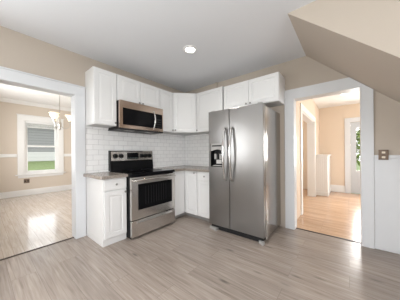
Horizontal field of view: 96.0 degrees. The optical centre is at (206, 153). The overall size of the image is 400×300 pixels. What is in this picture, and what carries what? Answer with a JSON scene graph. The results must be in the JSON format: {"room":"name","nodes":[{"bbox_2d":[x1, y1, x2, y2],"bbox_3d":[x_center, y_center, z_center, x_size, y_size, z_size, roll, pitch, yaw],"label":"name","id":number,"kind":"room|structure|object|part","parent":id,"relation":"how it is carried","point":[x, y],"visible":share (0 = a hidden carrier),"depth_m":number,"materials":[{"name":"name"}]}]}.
{"room":"kitchen","nodes":[
{"label":"kitchen","id":0,"kind":"room"},
{"bbox_2d":[0,83,70,107],"bbox_3d":[-3.217,-1.523,4.357,4.270,0.100,3.530,0,0,38],"label":"ceiling","id":1,"kind":"structure","parent":0,"point":[6,91],"depth_m":4.64,"materials":[{"name":"white paint"}]},
{"bbox_2d":[49,95,70,129],"bbox_3d":[-3.271,-0.993,4.048,0.490,0.960,0.484,0,0,38],"label":"chandelier","id":2,"kind":"object","parent":1,"relation":"hanging from","point":[54,115],"visible":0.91,"depth_m":4.01,"materials":[{"name":"white glass"}]},
{"bbox_3d":[-3.243,-0.794,3.837,0.186,0.131,0.186,0,0,38],"label":"lamp shade","id":3,"kind":"part","parent":2,"relation":"part of","materials":[{"name":"white glass"}]},
{"bbox_2d":[0,101,71,192],"bbox_3d":[-4.816,-0.131,5.627,0.130,2.660,3.530,0,0,38],"label":"wall","id":4,"kind":"structure","parent":0,"point":[9,182],"depth_m":4.97,"materials":[{"name":"beige paint"}]},
{"bbox_2d":[0,97,70,111],"bbox_3d":[-4.763,-1.416,5.542,0.075,0.090,3.215,0,0,38],"label":"trim","id":5,"kind":"structure","parent":4,"relation":"attached to","point":[1,99],"depth_m":5.20,"materials":[{"name":"white paint"}]},
{"bbox_2d":[0,154,70,157],"bbox_3d":[-4.772,0.064,5.558,0.022,0.090,3.215,0,0,38],"label":"trim","id":6,"kind":"structure","parent":4,"relation":"attached to","point":[1,155],"depth_m":4.87,"materials":[{"name":"white paint"}]},
{"bbox_2d":[0,184,71,198],"bbox_3d":[-4.765,1.117,5.559,0.018,0.165,3.215,0,0,38],"label":"baseboard","id":7,"kind":"structure","parent":4,"relation":"attached to","point":[10,194],"depth_m":5.22,"materials":[{"name":"white paint"}]},
{"bbox_2d":[15,114,65,177],"bbox_3d":[-4.948,-0.199,5.412,0.190,1.790,1.130,0,0,38],"label":"window","id":8,"kind":"structure","parent":4,"relation":"in","point":[22,147],"depth_m":5.25,"materials":[{"name":"white paint"}]},
{"bbox_3d":[-4.989,-0.546,5.445,0.035,0.724,0.703,0,0,38],"label":"sash","id":9,"kind":"part","parent":8,"relation":"part of","materials":[{"name":"white paint"}]},
{"bbox_2d":[26,121,56,129],"bbox_3d":[-4.932,-0.824,5.398,0.036,0.168,0.690,0,0,38],"label":"window blind","id":10,"kind":"object","parent":8,"relation":"attached to","point":[27,122],"visible":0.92,"depth_m":5.38,"materials":[{"name":"white plastic"}]},
{"bbox_3d":[-4.953,0.175,5.421,0.035,0.809,0.703,0,0,38],"label":"sash","id":11,"kind":"part","parent":8,"relation":"part of","materials":[{"name":"white paint"}]},
{"bbox_2d":[0,26,183,92],"bbox_3d":[-1.944,-0.153,2.405,0.130,2.660,5.030,0,0,38],"label":"wall","id":12,"kind":"structure","parent":0,"point":[18,51],"depth_m":2.25,"materials":[{"name":"beige paint"}]},
{"bbox_2d":[0,237,73,260],"bbox_3d":[-2.059,1.171,2.220,0.058,0.012,0.722,0,0,38],"label":"trim","id":13,"kind":"structure","parent":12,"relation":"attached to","point":[71,237],"depth_m":2.19,"materials":[{"name":"grey wood"}]},
{"bbox_2d":[0,66,85,238],"bbox_3d":[-2.080,0.121,2.223,0.182,2.113,0.983,0,0,38],"label":"trim","id":14,"kind":"structure","parent":12,"relation":"attached to","point":[8,76],"depth_m":2.48,"materials":[{"name":"white paint"}]},
{"bbox_2d":[85,66,116,127],"bbox_3d":[-1.507,-0.775,2.588,0.332,0.770,0.303,0,0,38],"label":"upper cabinet","id":15,"kind":"object","parent":12,"relation":"attached to","point":[100,84],"visible":1,"depth_m":2.49,"materials":[{"name":"white wood"}]},
{"bbox_2d":[116,74,159,108],"bbox_3d":[-1.176,-0.967,3.009,0.332,0.391,0.766,0,0,38],"label":"upper cabinet","id":16,"kind":"object","parent":12,"relation":"attached to","point":[127,89],"visible":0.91,"depth_m":2.87,"materials":[{"name":"white wood"}]},
{"bbox_3d":[-1.193,-0.969,2.780,0.020,0.380,0.377,0,0,38],"label":"door","id":17,"kind":"part","parent":16,"relation":"part of","materials":[{"name":"white wood"}]},
{"bbox_2d":[108,99,162,133],"bbox_3d":[-1.129,-0.559,2.975,0.426,0.425,0.771,0,0,38],"label":"microwave","id":18,"kind":"object","parent":16,"relation":"attached to","point":[132,117],"visible":0.97,"depth_m":2.81,"materials":[{"name":"silver metal"}]},
{"bbox_3d":[-0.829,-0.546,3.113,0.018,0.247,0.151,0,0,38],"label":"control panel","id":19,"kind":"part","parent":18,"relation":"part of","materials":[{"name":"black glass"}]},
{"bbox_3d":[-0.957,-0.970,3.080,0.020,0.380,0.377,0,0,38],"label":"door","id":20,"kind":"part","parent":16,"relation":"part of","materials":[{"name":"white wood"}]},
{"bbox_2d":[85,123,208,172],"bbox_3d":[-0.618,-0.074,2.971,1.250,0.760,1.999,0,0,38],"label":"tiled wall","id":21,"kind":"structure","parent":12,"relation":"attached to","point":[168,150],"depth_m":3.43,"materials":[{"name":"white tile"}]},
{"bbox_2d":[160,89,173,133],"bbox_3d":[-0.841,-0.780,3.432,0.332,0.770,0.307,0,0,38],"label":"upper cabinet","id":22,"kind":"object","parent":12,"relation":"attached to","point":[166,97],"visible":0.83,"depth_m":3.36,"materials":[{"name":"white wood"}]},
{"bbox_2d":[164,93,203,135],"bbox_3d":[-0.445,-0.783,3.703,0.618,0.770,0.623,0,0,38],"label":"upper cabinet","id":23,"kind":"object","parent":12,"relation":"attached to","point":[184,104],"visible":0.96,"depth_m":3.49,"materials":[{"name":"white wood"}]},
{"bbox_3d":[-0.418,-0.785,3.492,0.431,0.759,0.020,0,0,-7],"label":"door","id":24,"kind":"part","parent":23,"relation":"part of","materials":[{"name":"white wood"}]},
{"bbox_2d":[0,0,315,92],"bbox_3d":[0.161,-1.450,0.647,5.630,0.100,4.930,0,0,38],"label":"ceiling","id":25,"kind":"structure","parent":0,"point":[147,39],"depth_m":2.08,"materials":[{"name":"paint"}]},
{"bbox_2d":[183,45,196,53],"bbox_3d":[-0.219,-1.393,2.425,0.196,0.008,0.196,0,0,38],"label":"recessed light","id":26,"kind":"object","parent":25,"relation":"in","point":[190,49],"visible":1,"depth_m":2.42,"materials":[{"name":"white plastic"}]},
{"bbox_2d":[0,188,399,299],"bbox_3d":[-0.391,1.214,3.367,9.600,0.100,8.190,0,0,38],"label":"floor","id":27,"kind":"structure","parent":0,"point":[185,258],"depth_m":1.94,"materials":[{"name":"grey wood"}]},
{"bbox_2d":[86,177,126,246],"bbox_3d":[-1.387,0.748,2.502,0.607,0.847,0.301,0,0,38],"label":"base cabinet","id":28,"kind":"object","parent":27,"relation":"on","point":[106,200],"visible":0.95,"depth_m":2.34,"materials":[{"name":"white wood"}]},
{"bbox_2d":[83,172,127,179],"bbox_3d":[-1.400,0.304,2.487,0.597,0.039,0.340,0,0,38],"label":"countertop","id":29,"kind":"structure","parent":28,"relation":"on","point":[98,175],"depth_m":2.38,"materials":[{"name":"grey stone"}]},
{"bbox_3d":[-1.179,0.402,2.340,0.020,0.136,0.283,0,0,38],"label":"drawer","id":30,"kind":"part","parent":28,"relation":"part of","materials":[{"name":"white wood"}]},
{"bbox_3d":[-1.177,0.780,2.340,0.020,0.590,0.283,0,0,38],"label":"door","id":31,"kind":"part","parent":28,"relation":"part of","materials":[{"name":"white wood"}]},
{"bbox_2d":[108,151,175,238],"bbox_3d":[-0.998,0.562,2.880,0.734,1.212,0.768,0,0,38],"label":"range","id":32,"kind":"object","parent":27,"relation":"on","point":[150,192],"visible":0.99,"depth_m":2.71,"materials":[{"name":"silver metal"}]},
{"bbox_3d":[-1.249,0.040,3.075,0.029,0.162,0.744,0,0,38],"label":"control panel","id":33,"kind":"part","parent":32,"relation":"part of","materials":[{"name":"silver metal"}]},
{"bbox_2d":[110,168,174,176],"bbox_3d":[-1.010,0.296,2.889,0.642,0.041,0.768,0,0,38],"label":"cooktop","id":34,"kind":"object","parent":32,"relation":"in","point":[132,172],"depth_m":2.76,"materials":[{"name":"black glass"}]},
{"bbox_3d":[-0.775,0.617,2.705,0.042,0.576,0.760,0,0,38],"label":"oven door","id":35,"kind":"part","parent":32,"relation":"part of","materials":[{"name":"silver metal"}]},
{"bbox_3d":[-0.771,1.028,2.704,0.040,0.222,0.760,0,0,38],"label":"drawer","id":36,"kind":"part","parent":32,"relation":"part of","materials":[{"name":"silver metal"}]},
{"bbox_3d":[-0.737,0.371,2.674,0.066,0.033,0.734,0,0,38],"label":"handle","id":37,"kind":"part","parent":32,"relation":"part of","materials":[{"name":"silver metal"}]},
{"bbox_3d":[-0.747,0.946,2.685,0.022,0.033,0.608,0,0,38],"label":"handle","id":38,"kind":"part","parent":32,"relation":"part of","materials":[{"name":"silver metal"}]},
{"bbox_2d":[173,170,199,218],"bbox_3d":[-0.423,0.740,3.507,0.875,0.847,0.919,0,0,38],"label":"base cabinet","id":39,"kind":"object","parent":27,"relation":"on","point":[185,181],"visible":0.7,"depth_m":3.22,"materials":[{"name":"white wood"}]},
{"bbox_3d":[-0.505,0.707,3.191,0.019,0.767,0.318,0,0,38],"label":"filler panel","id":40,"kind":"part","parent":39,"relation":"part of","materials":[{"name":"white wood"}]},
{"bbox_2d":[158,165,208,171],"bbox_3d":[-0.287,0.295,3.392,1.224,0.039,0.912,0,0,38],"label":"countertop","id":41,"kind":"structure","parent":39,"relation":"on","point":[183,167],"depth_m":3.26,"materials":[{"name":"grey stone"}]},
{"bbox_3d":[-0.276,0.704,3.226,0.285,0.761,0.020,0,0,38],"label":"door","id":42,"kind":"part","parent":39,"relation":"part of","materials":[{"name":"white wood"}]},
{"bbox_2d":[197,172,208,220],"bbox_3d":[0.152,0.735,3.241,0.352,0.847,0.625,0,0,38],"label":"base cabinet","id":43,"kind":"object","parent":27,"relation":"on","point":[202,177],"visible":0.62,"depth_m":3.05,"materials":[{"name":"white wood"}]},
{"bbox_3d":[-0.021,0.391,3.025,0.340,0.140,0.020,0,0,38],"label":"drawer","id":44,"kind":"part","parent":43,"relation":"part of","materials":[{"name":"white wood"}]},
{"bbox_2d":[209,102,280,245],"bbox_3d":[0.571,0.249,2.770,0.864,1.815,0.815,0,0,38],"label":"refrigerator","id":45,"kind":"object","parent":27,"relation":"on","point":[244,141],"visible":1,"depth_m":2.49,"materials":[{"name":"grey metal"}]},
{"bbox_3d":[0.163,-0.090,2.707,0.209,0.109,0.027,0,0,38],"label":"dispenser panel","id":46,"kind":"part","parent":45,"relation":"part of","materials":[{"name":"grey plastic"}]},
{"bbox_3d":[0.206,0.224,2.712,0.363,1.720,0.070,0,0,38],"label":"freezer door","id":47,"kind":"part","parent":45,"relation":"part of","materials":[{"name":"silver metal"}]},
{"bbox_3d":[0.256,0.014,2.571,0.040,0.787,0.113,0,0,38],"label":"handle","id":48,"kind":"part","parent":45,"relation":"part of","materials":[{"name":"metal"}]},
{"bbox_3d":[0.342,0.013,2.503,0.040,0.787,0.113,0,0,38],"label":"handle","id":49,"kind":"part","parent":45,"relation":"part of","materials":[{"name":"metal"}]},
{"bbox_3d":[0.547,0.222,2.442,0.495,1.720,0.070,0,0,38],"label":"fridge door","id":50,"kind":"part","parent":45,"relation":"part of","materials":[{"name":"silver metal"}]},
{"bbox_2d":[316,154,330,195],"bbox_3d":[3.339,0.587,5.107,0.300,1.095,0.825,0,0,38],"label":"half wall","id":51,"kind":"structure","parent":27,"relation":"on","point":[323,188],"depth_m":4.82,"materials":[{"name":"white paint"}]},
{"bbox_3d":[3.090,0.559,4.817,0.258,0.955,0.008,0,0,38],"label":"panel","id":52,"kind":"part","parent":51,"relation":"part of","materials":[{"name":"white paint"}]},
{"bbox_3d":[3.340,1.086,5.119,0.282,0.094,0.810,0,0,38],"label":"board","id":53,"kind":"part","parent":51,"relation":"part of","materials":[{"name":"white paint"}]},
{"bbox_2d":[185,56,399,227],"bbox_3d":[1.702,-0.133,2.497,5.480,2.560,0.130,0,0,38],"label":"wall","id":54,"kind":"structure","parent":0,"point":[304,71],"depth_m":2.57,"materials":[{"name":"beige paint"}]},
{"bbox_2d":[196,86,223,133],"bbox_3d":[0.127,-0.788,3.438,0.612,0.770,0.332,0,0,38],"label":"upper cabinet","id":55,"kind":"object","parent":54,"relation":"attached to","point":[207,101],"visible":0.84,"depth_m":3.36,"materials":[{"name":"white wood"}]},
{"bbox_2d":[224,72,284,108],"bbox_3d":[0.749,-0.949,2.938,0.925,0.413,0.344,0,0,38],"label":"upper cabinet","id":56,"kind":"object","parent":54,"relation":"attached to","point":[269,89],"visible":0.91,"depth_m":2.75,"materials":[{"name":"white wood"}]},
{"bbox_3d":[0.485,-0.948,2.975,0.456,0.402,0.020,0,0,38],"label":"door","id":57,"kind":"part","parent":56,"relation":"part of","materials":[{"name":"white wood"}]},
{"bbox_3d":[0.847,-0.951,2.690,0.456,0.402,0.020,0,0,38],"label":"door","id":58,"kind":"part","parent":56,"relation":"part of","materials":[{"name":"white wood"}]},
{"bbox_2d":[296,228,360,242],"bbox_3d":[1.674,1.145,2.526,0.760,0.006,0.028,0,0,38],"label":"trim","id":59,"kind":"structure","parent":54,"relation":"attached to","point":[296,228],"depth_m":2.50,"materials":[{"name":"wood"}]},
{"bbox_2d":[284,77,374,248],"bbox_3d":[1.660,0.091,2.530,1.010,2.113,0.172,0,0,38],"label":"trim","id":60,"kind":"structure","parent":54,"relation":"attached to","point":[345,85],"depth_m":2.32,"materials":[{"name":"white paint"}]},
{"bbox_2d":[378,150,388,159],"bbox_3d":[2.067,0.019,2.102,0.085,0.116,0.040,0,0,38],"label":"light switch","id":61,"kind":"object","parent":54,"relation":"attached to","point":[382,154],"visible":1,"depth_m":2.09,"materials":[{"name":"brown metal"}]},
{"bbox_2d":[374,158,399,253],"bbox_3d":[2.806,0.594,1.538,2.007,1.081,0.014,0,0,38],"label":"wainscoting","id":62,"kind":"structure","parent":54,"relation":"attached to","point":[386,172],"depth_m":2.09,"materials":[{"name":"white paint"}]},
{"bbox_2d":[374,155,399,157],"bbox_3d":[2.347,0.038,1.890,0.857,0.036,0.026,0,0,38],"label":"trim","id":63,"kind":"structure","parent":54,"relation":"attached to","point":[375,156],"depth_m":2.05,"materials":[{"name":"white paint"}]},
{"bbox_2d":[296,99,318,218],"bbox_3d":[2.351,-0.108,4.240,0.160,2.500,3.410,0,0,38],"label":"wall","id":64,"kind":"structure","parent":0,"point":[309,104],"depth_m":3.29,"materials":[{"name":"paint"}]},
{"bbox_2d":[300,103,315,214],"bbox_3d":[2.269,0.103,4.118,0.180,2.080,1.875,0,0,38],"label":"trim","id":65,"kind":"structure","parent":64,"relation":"attached to","point":[306,116],"depth_m":4.71,"materials":[{"name":"white paint"}]},
{"bbox_2d":[302,103,359,188],"bbox_3d":[3.824,-0.120,5.332,5.660,2.500,0.130,0,0,38],"label":"wall","id":66,"kind":"structure","parent":0,"point":[331,119],"depth_m":5.30,"materials":[{"name":"paint"}]},
{"bbox_2d":[330,185,344,192],"bbox_3d":[4.799,1.023,4.477,2.825,0.200,0.016,0,0,38],"label":"baseboard","id":67,"kind":"structure","parent":66,"relation":"attached to","point":[335,188],"depth_m":5.24,"materials":[{"name":"white paint"}]},
{"bbox_2d":[344,117,359,192],"bbox_3d":[4.370,0.066,4.807,1.065,2.120,0.020,0,0,38],"label":"trim","id":68,"kind":"structure","parent":66,"relation":"attached to","point":[347,121],"depth_m":5.08,"materials":[{"name":"white paint"}]},
{"bbox_2d":[350,122,360,193],"bbox_3d":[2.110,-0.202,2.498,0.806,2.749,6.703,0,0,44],"label":"door","id":69,"kind":"structure","parent":66,"relation":"in","point":[355,175],"depth_m":5.04,"materials":[{"name":"grey paint"}]},
{"bbox_2d":[313,91,359,108],"bbox_3d":[2.767,-1.411,4.005,5.700,0.100,3.570,0,0,38],"label":"ceiling","id":70,"kind":"structure","parent":0,"point":[349,98],"depth_m":4.66,"materials":[{"name":"white paint"}]},
{"bbox_2d":[287,0,399,102],"bbox_3d":[2.268,-0.144,1.320,2.872,2.547,1.016,0,0,38],"label":"ceiling","id":71,"kind":"structure","parent":0,"point":[359,40],"depth_m":1.60,"materials":[{"name":"beige paint"}]},
{"label":"outside","id":72,"kind":"structure","parent":0,"visible":0},
{"bbox_2d":[353,161,359,193],"bbox_3d":[19.441,1.681,14.370,27.300,0.650,33.370,0,0,38],"label":"garden","id":73,"kind":"object","parent":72,"point":[357,165],"depth_m":17.50,"materials":[{"name":"green plant"}]},
{"bbox_2d":[350,128,359,165],"bbox_3d":[7.544,-0.320,8.072,3.091,3.548,3.121,0,0,38],"label":"leafy tree","id":74,"kind":"object","parent":73,"relation":"on","point":[358,131],"visible":0.05,"depth_m":8.07,"materials":[{"name":"green plant"}]},
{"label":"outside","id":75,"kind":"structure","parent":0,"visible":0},
{"bbox_2d":[28,161,54,170],"bbox_3d":[-17.022,1.517,16.624,32.660,1.560,55.000,0,0,38],"label":"lawn","id":76,"kind":"structure","parent":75,"point":[32,165],"depth_m":13.90,"materials":[{"name":"green plant"}]},
{"bbox_2d":[27,124,54,160],"bbox_3d":[-17.710,-1.437,19.059,7.800,4.400,18.600,0,0,38],"label":"neighbor house","id":77,"kind":"structure","parent":76,"relation":"on","point":[35,136],"depth_m":16.54,"materials":[{"name":"white"}]}
]}

